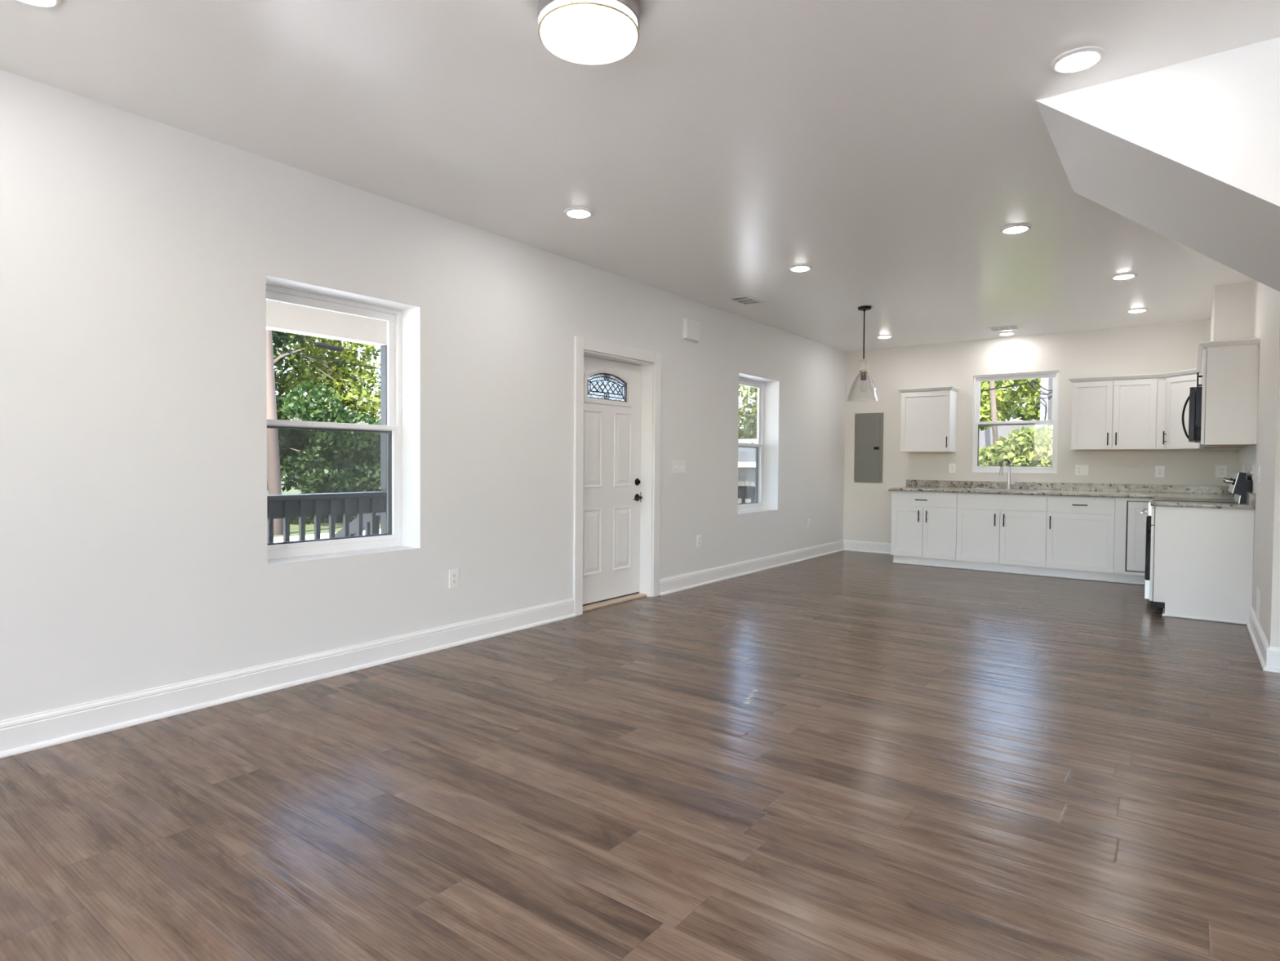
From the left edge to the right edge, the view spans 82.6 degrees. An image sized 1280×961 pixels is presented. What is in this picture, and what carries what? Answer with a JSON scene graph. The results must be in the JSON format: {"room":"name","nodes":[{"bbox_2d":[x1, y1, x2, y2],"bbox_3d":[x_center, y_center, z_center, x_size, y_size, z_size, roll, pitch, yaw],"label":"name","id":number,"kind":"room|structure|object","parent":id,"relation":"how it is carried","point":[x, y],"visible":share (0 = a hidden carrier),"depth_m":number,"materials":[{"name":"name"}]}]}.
{"room":"empty living room","nodes":[
{"label":"empty living room","id":0,"kind":"room"},
{"bbox_2d":[0,69,845,720],"bbox_3d":[-1.042,-0.308,5.157,0.280,2.740,12.998,2,2,37],"label":"wall","id":1,"kind":"structure","parent":0,"point":[139,255],"depth_m":3.68,"materials":[{"name":"white paint"}]},
{"bbox_2d":[0,597,575,758],"bbox_3d":[-2.671,1.041,2.779,0.030,0.142,7.196,2,2,37],"label":"baseboard","id":2,"kind":"structure","parent":1,"relation":"attached to","point":[19,735],"depth_m":3.67,"materials":[{"name":"white paint"}]},
{"bbox_2d":[266,284,401,559],"bbox_3d":[-1.821,-0.321,4.263,0.075,1.487,0.938,2,2,37],"label":"window","id":3,"kind":"structure","parent":1,"relation":"in","point":[393,538],"depth_m":4.46,"materials":[{"name":"white plastic"}]},
{"bbox_2d":[448,568,458,588],"bbox_3d":[-1.208,0.636,4.729,0.009,0.118,0.074,2,2,37],"label":"wall outlet","id":4,"kind":"object","parent":1,"relation":"attached to","point":[453,574],"visible":1,"depth_m":4.72,"materials":[{"name":"white plastic"}]},
{"bbox_2d":[573,335,661,615],"bbox_3d":[-0.265,-0.043,6.160,0.268,2.170,1.136,2,2,37],"label":"door","id":5,"kind":"structure","parent":1,"relation":"in","point":[617,415],"depth_m":6.23,"materials":[{"name":"white paint"}]},
{"bbox_2d":[671,459,685,472],"bbox_3d":[0.354,-0.133,6.771,0.018,0.115,0.219,2,2,37],"label":"switch plate","id":6,"kind":"object","parent":1,"relation":"attached to","point":[677,465],"visible":1,"depth_m":6.76,"materials":[{"name":"white plastic"}]},
{"bbox_2d":[682,317,700,342],"bbox_3d":[0.488,-1.419,6.882,0.046,0.205,0.250,2,2,37],"label":"door chime","id":7,"kind":"object","parent":1,"relation":"attached to","point":[691,328],"visible":1,"depth_m":6.84,"materials":[{"name":"white paint"}]},
{"bbox_2d":[697,534,701,546],"bbox_3d":[0.578,0.588,7.103,0.009,0.118,0.074,2,2,37],"label":"wall outlet","id":8,"kind":"object","parent":1,"relation":"attached to","point":[699,536],"visible":1,"depth_m":7.09,"materials":[{"name":"white plastic"}]},
{"bbox_2d":[737,377,764,511],"bbox_3d":[1.140,-0.401,8.198,0.075,1.487,0.943,2,2,37],"label":"window","id":9,"kind":"structure","parent":1,"relation":"in","point":[758,504],"depth_m":8.52,"materials":[{"name":"white plastic"}]},
{"bbox_2d":[659,539,844,595],"bbox_3d":[1.504,0.928,8.329,0.030,0.142,4.408,2,2,37],"label":"baseboard","id":10,"kind":"structure","parent":1,"relation":"attached to","point":[691,580],"depth_m":7.77,"materials":[{"name":"white paint"}]},
{"bbox_2d":[807,519,809,528],"bbox_3d":[2.119,0.546,9.150,0.009,0.118,0.074,2,2,37],"label":"wall outlet","id":11,"kind":"object","parent":1,"relation":"attached to","point":[808,520],"visible":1,"depth_m":9.14,"materials":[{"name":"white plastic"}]},
{"bbox_2d":[0,550,1279,960],"bbox_3d":[1.825,1.201,2.906,7.630,0.120,13.198,2,2,37],"label":"floor","id":12,"kind":"structure","parent":0,"point":[923,762],"depth_m":2.62,"materials":[{"name":"wood"}]},
{"bbox_2d":[743,689,757,703],"bbox_3d":[0.571,1.110,3.742,0.040,0.001,0.236,1,2,21],"label":"scuff","id":13,"kind":"object","parent":12,"relation":"on","point":[753,690],"visible":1,"depth_m":3.74,"materials":[{"name":"grey"}]},
{"bbox_2d":[890,490,957,568],"bbox_3d":[3.586,0.562,8.902,0.740,0.874,0.973,2,2,37],"label":"base cabinet","id":14,"kind":"object","parent":12,"relation":"on","point":[924,523],"visible":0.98,"depth_m":8.54,"materials":[{"name":"white paint"}]},
{"bbox_2d":[955,493,1047,576],"bbox_3d":[4.244,0.580,8.408,0.906,0.874,0.973,2,2,37],"label":"base cabinet","id":15,"kind":"object","parent":12,"relation":"on","point":[1006,533],"visible":0.99,"depth_m":8.04,"materials":[{"name":"white paint"}]},
{"bbox_2d":[1045,495,1115,582],"bbox_3d":[4.851,0.596,7.952,0.613,0.874,0.973,2,2,37],"label":"base cabinet","id":16,"kind":"object","parent":12,"relation":"on","point":[1081,530],"visible":1,"depth_m":7.59,"materials":[{"name":"white paint"}]},
{"bbox_2d":[1114,497,1151,585],"bbox_3d":[5.331,0.617,7.258,0.989,0.874,1.506,2,2,37],"label":"base cabinet","id":17,"kind":"object","parent":12,"relation":"on","point":[1130,523],"visible":0.29,"depth_m":7.33,"materials":[{"name":"white paint"}]},
{"bbox_2d":[888,480,1234,498],"bbox_3d":[4.382,0.096,7.950,3.360,0.117,1.525,2,2,37],"label":"countertop","id":18,"kind":"structure","parent":17,"relation":"on","point":[1066,489],"depth_m":8.11,"materials":[{"name":"stone"}]},
{"bbox_2d":[999,457,1016,488],"bbox_3d":[4.343,-0.080,8.640,0.207,0.366,0.092,0,1,-4],"label":"kitchen faucet","id":19,"kind":"object","parent":18,"relation":"on","point":[1009,483],"visible":0.98,"depth_m":8.64,"materials":[{"name":"silver metal"}]},
{"bbox_2d":[968,488,1053,491],"bbox_3d":[4.220,0.210,8.313,0.804,0.208,0.534,2,2,37],"label":"sink","id":20,"kind":"object","parent":18,"relation":"in","point":[986,489],"visible":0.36,"depth_m":8.46,"materials":[{"name":"silver metal"}]},
{"bbox_2d":[1140,471,1252,608],"bbox_3d":[4.741,0.500,6.252,0.719,1.150,0.762,2,2,37],"label":"range","id":21,"kind":"object","parent":12,"relation":"on","point":[1239,485],"visible":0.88,"depth_m":6.12,"materials":[{"name":"silver metal"}]},
{"bbox_2d":[1152,497,1238,502],"bbox_3d":[4.749,0.169,6.239,0.565,0.010,0.758,2,2,37],"label":"cooktop","id":22,"kind":"object","parent":21,"relation":"in","point":[1165,499],"depth_m":6.16,"materials":[{"name":"black glass"}]},
{"bbox_2d":[1146,506,1254,624],"bbox_3d":[4.436,0.648,5.805,0.671,0.874,0.311,2,2,37],"label":"base cabinet","id":23,"kind":"object","parent":12,"relation":"on","point":[1202,558],"visible":0.99,"depth_m":5.67,"materials":[{"name":"white paint"}]},
{"bbox_2d":[1150,491,1255,509],"bbox_3d":[4.449,0.148,5.780,0.642,0.125,0.324,2,2,37],"label":"countertop","id":24,"kind":"structure","parent":23,"relation":"on","point":[1251,496],"depth_m":5.64,"materials":[{"name":"stone"}]},
{"bbox_2d":[0,0,1279,351],"bbox_3d":[1.845,-1.698,2.831,7.630,0.200,13.198,2,2,37],"label":"ceiling","id":25,"kind":"structure","parent":0,"point":[886,148],"depth_m":3.34,"materials":[{"name":"white paint"}]},
{"bbox_2d":[17,0,62,8],"bbox_3d":[-2.014,-1.605,2.396,0.180,0.018,0.180,2,2,37],"label":"recessed light","id":26,"kind":"object","parent":25,"relation":"in","point":[42,3],"visible":1,"depth_m":2.44,"materials":[{"name":"white plastic"}]},
{"bbox_2d":[564,207,593,217],"bbox_3d":[-0.379,-1.648,4.502,0.180,0.018,0.180,2,2,37],"label":"recessed light","id":27,"kind":"object","parent":25,"relation":"in","point":[575,212],"visible":1,"depth_m":4.47,"materials":[{"name":"white paint"}]},
{"bbox_2d":[537,0,639,64],"bbox_3d":[-0.172,-1.537,2.453,0.340,0.132,0.340,2,2,37],"label":"flush light","id":28,"kind":"object","parent":25,"relation":"attached to","point":[585,32],"visible":1,"depth_m":2.39,"materials":[{"name":"white glass"}]},
{"bbox_2d":[725,294,764,305],"bbox_3d":[0.999,-1.702,6.899,0.230,0.012,0.340,2,2,37],"label":"ceiling vent","id":29,"kind":"object","parent":25,"relation":"in","point":[743,300],"visible":1,"depth_m":6.88,"materials":[{"name":"white metal"}]},
{"bbox_2d":[788,264,812,271],"bbox_3d":[1.264,-1.668,5.747,0.180,0.018,0.180,2,2,37],"label":"recessed light","id":30,"kind":"object","parent":25,"relation":"in","point":[800,268],"visible":1,"depth_m":5.71,"materials":[{"name":"white plastic"}]},
{"bbox_2d":[857,306,871,380],"bbox_3d":[2.208,-1.248,7.190,0.315,0.918,0.315,2,2,37],"label":"pendant light","id":31,"kind":"object","parent":25,"relation":"hanging from","point":[863,372],"visible":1,"depth_m":7.18,"materials":[{"name":"black metal"}]},
{"bbox_2d":[860,372,866,380],"bbox_3d":[2.207,-1.027,7.196,0.055,0.076,0.055,2,2,37],"label":"socket","id":32,"kind":"object","parent":31,"relation":"attached to","point":[863,375],"depth_m":7.17,"materials":[{"name":"grey metal"}]},
{"bbox_2d":[876,334,892,337],"bbox_3d":[2.958,-1.735,8.816,0.180,0.018,0.180,2,2,37],"label":"recessed light","id":33,"kind":"object","parent":25,"relation":"in","point":[883,335],"visible":1,"depth_m":8.77,"materials":[{"name":"white"}]},
{"bbox_2d":[986,324,1022,331],"bbox_3d":[4.102,-1.714,8.205,0.320,0.012,0.240,2,2,37],"label":"ceiling vent","id":34,"kind":"object","parent":25,"relation":"in","point":[1011,326],"visible":1,"depth_m":8.17,"materials":[{"name":"white metal"}]},
{"bbox_2d":[998,331,1015,335],"bbox_3d":[4.299,-1.719,8.545,0.180,0.018,0.180,2,2,37],"label":"recessed light","id":35,"kind":"object","parent":25,"relation":"in","point":[1006,333],"visible":1,"depth_m":8.50,"materials":[{"name":"white"}]},
{"bbox_2d":[1000,223,1031,233],"bbox_3d":[2.449,-1.634,4.752,0.180,0.018,0.180,2,2,37],"label":"recessed light","id":36,"kind":"object","parent":25,"relation":"in","point":[1020,228],"visible":1,"depth_m":4.72,"materials":[{"name":"white plastic"}]},
{"bbox_2d":[1050,45,1105,73],"bbox_3d":[1.661,-1.589,2.766,0.180,0.018,0.180,2,2,37],"label":"recessed light","id":37,"kind":"object","parent":25,"relation":"in","point":[1079,59],"visible":1,"depth_m":2.74,"materials":[{"name":"white plastic"}]},
{"bbox_2d":[1111,272,1137,279],"bbox_3d":[3.932,-1.654,5.924,0.180,0.018,0.180,2,2,37],"label":"recessed light","id":38,"kind":"object","parent":25,"relation":"in","point":[1122,276],"visible":1,"depth_m":5.88,"materials":[{"name":"white plastic"}]},
{"bbox_2d":[1126,307,1147,312],"bbox_3d":[4.927,-1.680,7.223,0.180,0.018,0.180,2,2,37],"label":"recessed light","id":39,"kind":"object","parent":25,"relation":"in","point":[1141,309],"visible":1,"depth_m":7.18,"materials":[{"name":"white plastic"}]},
{"bbox_2d":[843,319,1237,542],"bbox_3d":[4.626,-0.362,8.837,4.355,2.740,0.200,2,2,37],"label":"wall","id":40,"kind":"structure","parent":0,"point":[1162,348],"depth_m":8.82,"materials":[{"name":"white paint"}]},
{"bbox_2d":[843,539,891,554],"bbox_3d":[3.189,0.902,9.800,0.955,0.142,0.030,2,2,37],"label":"baseboard","id":41,"kind":"structure","parent":40,"relation":"attached to","point":[851,545],"depth_m":9.88,"materials":[{"name":"white paint"}]},
{"bbox_2d":[853,412,883,482],"bbox_3d":[3.088,-0.441,9.852,0.390,0.939,0.024,2,2,37],"label":"electrical panel","id":42,"kind":"object","parent":40,"relation":"attached to","point":[868,427],"visible":1,"depth_m":9.84,"materials":[{"name":"grey metal"}]},
{"bbox_2d":[897,386,959,452],"bbox_3d":[3.641,-0.759,9.215,0.662,0.799,0.364,2,2,37],"label":"upper cabinet","id":43,"kind":"object","parent":40,"relation":"attached to","point":[928,416],"visible":1,"depth_m":9.09,"materials":[{"name":"white paint"}]},
{"bbox_2d":[949,463,955,472],"bbox_3d":[3.951,-0.155,9.218,0.080,0.118,0.010,2,2,37],"label":"wall outlet","id":44,"kind":"object","parent":40,"relation":"attached to","point":[952,466],"visible":1,"depth_m":9.21,"materials":[{"name":"white plastic"}]},
{"bbox_2d":[972,370,1059,473],"bbox_3d":[4.546,-0.694,8.839,0.933,1.199,0.075,2,2,37],"label":"window","id":45,"kind":"structure","parent":40,"relation":"in","point":[1054,374],"depth_m":8.81,"materials":[{"name":"white plastic"}]},
{"bbox_2d":[1075,464,1088,475],"bbox_3d":[5.075,-0.120,8.368,0.135,0.122,0.018,2,2,37],"label":"wall outlet","id":46,"kind":"object","parent":40,"relation":"attached to","point":[1080,469],"visible":1,"depth_m":8.37,"materials":[{"name":"white plastic"}]},
{"bbox_2d":[1068,373,1166,449],"bbox_3d":[5.238,-0.736,8.015,0.889,0.796,0.364,2,2,37],"label":"upper cabinet","id":47,"kind":"object","parent":40,"relation":"attached to","point":[1126,411],"visible":0.99,"depth_m":7.88,"materials":[{"name":"white paint"}]},
{"bbox_2d":[1155,466,1164,477],"bbox_3d":[5.660,-0.096,7.934,0.085,0.126,0.010,2,2,37],"label":"wall outlet","id":48,"kind":"object","parent":40,"relation":"attached to","point":[1159,470],"visible":1,"depth_m":7.93,"materials":[{"name":"white plastic"}]},
{"bbox_2d":[1162,368,1240,449],"bbox_3d":[5.737,-0.719,7.463,0.642,0.795,0.646,2,2,37],"label":"upper cabinet","id":49,"kind":"object","parent":40,"relation":"attached to","point":[1179,383],"visible":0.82,"depth_m":7.49,"materials":[{"name":"white paint"}]},
{"bbox_2d":[1215,465,1227,477],"bbox_3d":[6.078,-0.095,7.619,0.098,0.130,0.010,2,2,37],"label":"wall outlet","id":50,"kind":"object","parent":40,"relation":"attached to","point":[1220,470],"visible":0.96,"depth_m":7.62,"materials":[{"name":"white plastic"}]},
{"bbox_2d":[1035,36,1279,291],"bbox_3d":[3.479,-0.209,2.549,3.586,2.740,1.283,2,2,37],"label":"staircase underside","id":51,"kind":"structure","parent":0,"point":[1188,152],"depth_m":2.87,"materials":[{"name":"white paint"}]},
{"bbox_2d":[1209,281,1253,341],"bbox_3d":[5.554,-1.381,6.875,0.257,0.590,1.788,2,2,37],"label":"wall","id":52,"kind":"structure","parent":0,"point":[1233,304],"depth_m":6.16,"materials":[{"name":"white paint"}]},
{"bbox_2d":[1237,280,1279,647],"bbox_3d":[5.012,-0.283,5.853,0.150,2.740,4.108,2,2,37],"label":"wall","id":53,"kind":"structure","parent":0,"point":[1265,453],"depth_m":4.72,"materials":[{"name":"white paint"}]},
{"bbox_2d":[1196,349,1203,386],"bbox_3d":[4.898,-0.926,6.107,0.363,0.322,0.762,2,2,37],"label":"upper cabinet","id":54,"kind":"object","parent":53,"relation":"attached to","point":[1200,354],"visible":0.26,"depth_m":6.18,"materials":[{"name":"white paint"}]},
{"bbox_2d":[1182,386,1202,442],"bbox_3d":[4.856,-0.547,6.147,0.461,0.436,0.756,2,2,37],"label":"microwave","id":55,"kind":"object","parent":54,"relation":"attached to","point":[1194,397],"visible":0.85,"depth_m":5.94,"materials":[{"name":"black metal"}]},
{"bbox_2d":[1196,359,1247,448],"bbox_3d":[5.401,-0.703,6.785,0.362,0.796,0.914,2,2,37],"label":"upper cabinet","id":56,"kind":"object","parent":53,"relation":"attached to","point":[1199,364],"visible":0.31,"depth_m":6.66,"materials":[{"name":"white paint"}]},
{"bbox_2d":[1195,337,1259,445],"bbox_3d":[4.564,-0.672,5.674,0.366,0.792,0.336,2,2,37],"label":"upper cabinet","id":57,"kind":"object","parent":53,"relation":"attached to","point":[1230,367],"visible":1,"depth_m":5.56,"materials":[{"name":"white paint"}]},
{"bbox_2d":[1246,491,1255,505],"bbox_3d":[4.691,0.138,5.596,0.036,0.092,0.318,2,2,37],"label":"backsplash","id":58,"kind":"structure","parent":53,"relation":"attached to","point":[1251,496],"depth_m":5.47,"materials":[{"name":"stone"}]},
{"bbox_2d":[1250,465,1253,480],"bbox_3d":[4.767,-0.060,5.674,0.017,0.120,0.075,2,2,37],"label":"switch plate","id":59,"kind":"object","parent":53,"relation":"attached to","point":[1252,472],"visible":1,"depth_m":5.66,"materials":[{"name":"white plastic"}]},
{"bbox_2d":[1255,586,1260,619],"bbox_3d":[4.260,0.842,5.022,0.006,0.200,0.240,2,2,37],"label":"wall plate","id":60,"kind":"object","parent":53,"relation":"attached to","point":[1258,591],"visible":1,"depth_m":4.98,"materials":[{"name":"white plastic"}]},
{"bbox_2d":[1257,465,1261,482],"bbox_3d":[4.376,-0.044,5.155,0.017,0.120,0.120,2,2,37],"label":"switch plate","id":61,"kind":"object","parent":53,"relation":"attached to","point":[1259,473],"visible":1,"depth_m":5.13,"materials":[{"name":"white plastic"}]},
{"bbox_2d":[1246,606,1279,672],"bbox_3d":[5.319,1.066,4.008,2.975,0.142,1.544,2,2,37],"label":"baseboard","id":62,"kind":"structure","parent":53,"relation":"attached to","point":[1268,656],"depth_m":4.50,"materials":[{"name":"white paint"}]},
{"bbox_3d":[-2.183,-1.645,5.676,2.215,0.130,10.500,2,2,37],"label":"ceiling","id":63,"kind":"structure","parent":0,"visible":0},
{"bbox_2d":[266,299,387,346],"bbox_3d":[-2.725,-1.400,6.026,0.140,0.384,10.400,2,2,37],"label":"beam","id":64,"kind":"structure","parent":63,"relation":"attached to","point":[280,316],"depth_m":6.06,"materials":[{"name":"beige paint"}]},
{"label":"outside","id":65,"kind":"structure","parent":0,"visible":0},
{"bbox_2d":[273,528,380,542],"bbox_3d":[-2.426,1.846,20.636,15.800,0.020,90.000,2,2,37],"label":"driveway","id":66,"kind":"structure","parent":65,"point":[294,538],"depth_m":22.18,"materials":[{"name":"concrete"}]},
{"bbox_2d":[335,512,380,537],"bbox_3d":[-2.648,1.144,7.766,1.760,2.080,1.360,2,2,37],"label":"steps","id":67,"kind":"structure","parent":66,"relation":"on","point":[366,517],"depth_m":6.93,"materials":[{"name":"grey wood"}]},
{"bbox_2d":[737,480,755,503],"bbox_3d":[3.132,0.874,26.497,5.200,1.740,0.080,2,2,37],"label":"fence","id":68,"kind":"object","parent":66,"relation":"on","point":[741,482],"visible":0.03,"depth_m":25.95,"materials":[{"name":"white"}]},
{"bbox_2d":[737,438,756,503],"bbox_3d":[6.218,-0.229,35.041,8.620,3.550,7.720,2,2,37],"label":"neighbouring house","id":69,"kind":"structure","parent":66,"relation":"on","point":[746,455],"depth_m":32.24,"materials":[{"name":"grey"}]},
{"bbox_2d":[978,378,1039,465],"bbox_3d":[15.360,-3.522,33.031,7.096,10.418,7.493,2,2,37],"label":"tree","id":70,"kind":"object","parent":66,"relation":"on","point":[1003,398],"visible":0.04,"depth_m":30.51,"materials":[{"name":"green plant"}]},
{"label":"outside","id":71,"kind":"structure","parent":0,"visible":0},
{"bbox_2d":[266,474,380,537],"bbox_3d":[8.969,2.146,18.327,240.000,0.300,280.000,2,2,37],"label":"ground","id":72,"kind":"structure","parent":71,"point":[309,528],"depth_m":25.98,"materials":[{"name":"green plant"}]},
{"bbox_2d":[266,328,283,534],"bbox_3d":[-11.682,-3.370,22.955,0.400,10.217,0.850,2,2,37],"label":"utility pole","id":73,"kind":"object","parent":72,"relation":"on","point":[273,474],"visible":0.39,"depth_m":22.94,"materials":[{"name":"brown wood"}]},
{"bbox_2d":[273,349,752,413],"bbox_3d":[-10.097,-4.394,25.027,0.044,1.478,68.003,2,2,37],"label":"overhead wire","id":74,"kind":"object","parent":73,"relation":"attached to","point":[273,349],"visible":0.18,"depth_m":24.55,"materials":[{"name":"black"}]},
{"bbox_2d":[271,333,756,406],"bbox_3d":[-10.094,-4.824,25.016,0.036,1.411,68.002,2,2,37],"label":"overhead wire","id":75,"kind":"object","parent":73,"relation":"attached to","point":[272,334],"visible":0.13,"depth_m":24.09,"materials":[{"name":"black"}]},
{"bbox_2d":[314,342,342,351],"bbox_3d":[-10.472,-4.498,24.525,0.150,0.196,0.958,2,2,37],"label":"case","id":76,"kind":"object","parent":75,"relation":"hanging from","point":[317,344],"visible":1,"depth_m":24.46,"materials":[{"name":"black"}]},
{"bbox_2d":[266,330,312,491],"bbox_3d":[-16.189,-4.122,30.075,5.870,11.276,6.207,-1,2,-42],"label":"tree","id":77,"kind":"object","parent":72,"relation":"on","point":[286,442],"visible":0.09,"depth_m":30.14,"materials":[{"name":"green plant"}]},
{"bbox_2d":[272,332,380,492],"bbox_3d":[-16.568,-3.359,36.514,6.449,9.436,6.503,2,2,37],"label":"tree","id":78,"kind":"object","parent":72,"relation":"on","point":[291,360],"visible":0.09,"depth_m":34.51,"materials":[{"name":"green plant"}]},
{"bbox_2d":[276,335,380,491],"bbox_3d":[-12.828,-2.773,32.275,6.974,8.512,5.406,2,2,37],"label":"tree","id":79,"kind":"object","parent":72,"relation":"on","point":[355,390],"visible":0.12,"depth_m":31.50,"materials":[{"name":"green plant"}]},
{"bbox_2d":[280,380,380,524],"bbox_3d":[-11.542,-0.838,27.559,3.826,5.669,4.576,-1,2,-35],"label":"bush","id":80,"kind":"object","parent":72,"relation":"on","point":[331,453],"visible":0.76,"depth_m":26.64,"materials":[{"name":"green plant"}]},
{"bbox_2d":[348,420,380,491],"bbox_3d":[-9.672,-0.740,30.735,3.960,5.593,5.343,2,2,37],"label":"tree","id":81,"kind":"object","parent":72,"relation":"on","point":[375,455],"visible":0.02,"depth_m":28.91,"materials":[{"name":"green plant"}]},
{"bbox_2d":[737,384,757,439],"bbox_3d":[9.655,-3.651,50.303,8.394,9.765,8.019,1,2,34],"label":"tree","id":82,"kind":"object","parent":72,"relation":"on","point":[749,432],"visible":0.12,"depth_m":49.64,"materials":[{"name":"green plant"}]},
{"bbox_2d":[989,380,998,444],"bbox_3d":[10.925,-1.496,22.414,0.622,6.810,0.164,2,2,37],"label":"utility pole","id":83,"kind":"object","parent":72,"relation":"on","point":[992,384],"visible":0.32,"depth_m":22.37,"materials":[{"name":"brown wood"}]},
{"bbox_2d":[980,381,1032,391],"bbox_3d":[6.047,-2.744,22.892,0.028,1.624,21.073,0,1,-3],"label":"overhead wire","id":84,"kind":"object","parent":83,"relation":"attached to","point":[1031,381],"visible":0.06,"depth_m":13.18,"materials":[{"name":"black"}]},
{"bbox_2d":[978,418,1039,457],"bbox_3d":[13.313,-0.076,25.026,7.600,3.860,4.600,2,2,37],"label":"house","id":85,"kind":"structure","parent":72,"relation":"on","point":[985,437],"depth_m":23.45,"materials":[{"name":"grey"}]},
{"bbox_2d":[981,387,1039,421],"bbox_3d":[21.788,-2.393,39.319,10.167,7.880,9.701,2,2,37],"label":"tree","id":86,"kind":"object","parent":72,"relation":"on","point":[1014,415],"visible":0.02,"depth_m":37.71,"materials":[{"name":"green plant"}]},
{"bbox_2d":[978,424,1053,466],"bbox_3d":[6.246,0.555,11.323,4.919,3.207,2.327,2,2,37],"label":"flowering bush","id":87,"kind":"object","parent":72,"relation":"on","point":[1037,451],"visible":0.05,"depth_m":11.30,"materials":[{"name":"green plant"}]},
{"bbox_2d":[1008,377,1040,420],"bbox_3d":[17.655,-2.678,28.748,5.836,8.977,5.471,0,1,1],"label":"tree","id":88,"kind":"object","parent":72,"relation":"on","point":[1029,408],"visible":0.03,"depth_m":29.70,"materials":[{"name":"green plant"}]},
{"bbox_2d":[1040,377,1053,428],"bbox_3d":[9.488,-1.211,12.850,3.730,6.700,4.020,2,2,37],"label":"neighbouring building","id":89,"kind":"structure","parent":72,"relation":"on","point":[1046,383],"depth_m":12.32,"materials":[{"name":"grey"}]},
{"bbox_2d":[1027,378,1052,420],"bbox_3d":[6.793,-1.344,12.321,0.422,0.759,0.059,2,2,37],"label":"cable","id":90,"kind":"object","parent":89,"relation":"attached to","point":[1030,384],"visible":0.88,"depth_m":12.31,"materials":[{"name":"black plastic"}]},
{"bbox_3d":[-2.753,1.735,6.174,0.150,0.980,10.100,2,2,37],"label":"skirt","id":91,"kind":"object","parent":72,"relation":"on","visible":0},
{"bbox_3d":[-2.124,1.205,5.564,1.865,0.120,10.300,2,2,37],"label":"porch deck","id":92,"kind":"object","parent":91,"relation":"on","visible":0},
{"bbox_2d":[380,345,386,533],"bbox_3d":[-2.299,-0.053,6.640,0.090,2.336,0.090,2,2,37],"label":"porch post","id":93,"kind":"object","parent":92,"relation":"on","point":[383,348],"visible":0.27,"depth_m":6.59,"materials":[{"name":"grey wood"}]},
{"bbox_2d":[266,491,386,542],"bbox_3d":[-3.406,0.608,5.190,0.140,0.955,3.580,2,2,37],"label":"porch railing","id":94,"kind":"object","parent":93,"relation":"attached to","point":[286,506],"visible":0.27,"depth_m":6.13,"materials":[{"name":"grey wood"}]},
{"bbox_3d":[0.271,-0.122,10.056,0.090,2.336,0.090,2,2,37],"label":"porch post","id":95,"kind":"object","parent":92,"relation":"on","visible":0},
{"bbox_2d":[737,484,755,502],"bbox_3d":[0.978,0.530,9.538,1.680,0.948,0.140,2,2,37],"label":"railing","id":96,"kind":"object","parent":95,"relation":"attached to","point":[744,492],"visible":0.02,"depth_m":9.21,"materials":[{"name":"grey wood"}]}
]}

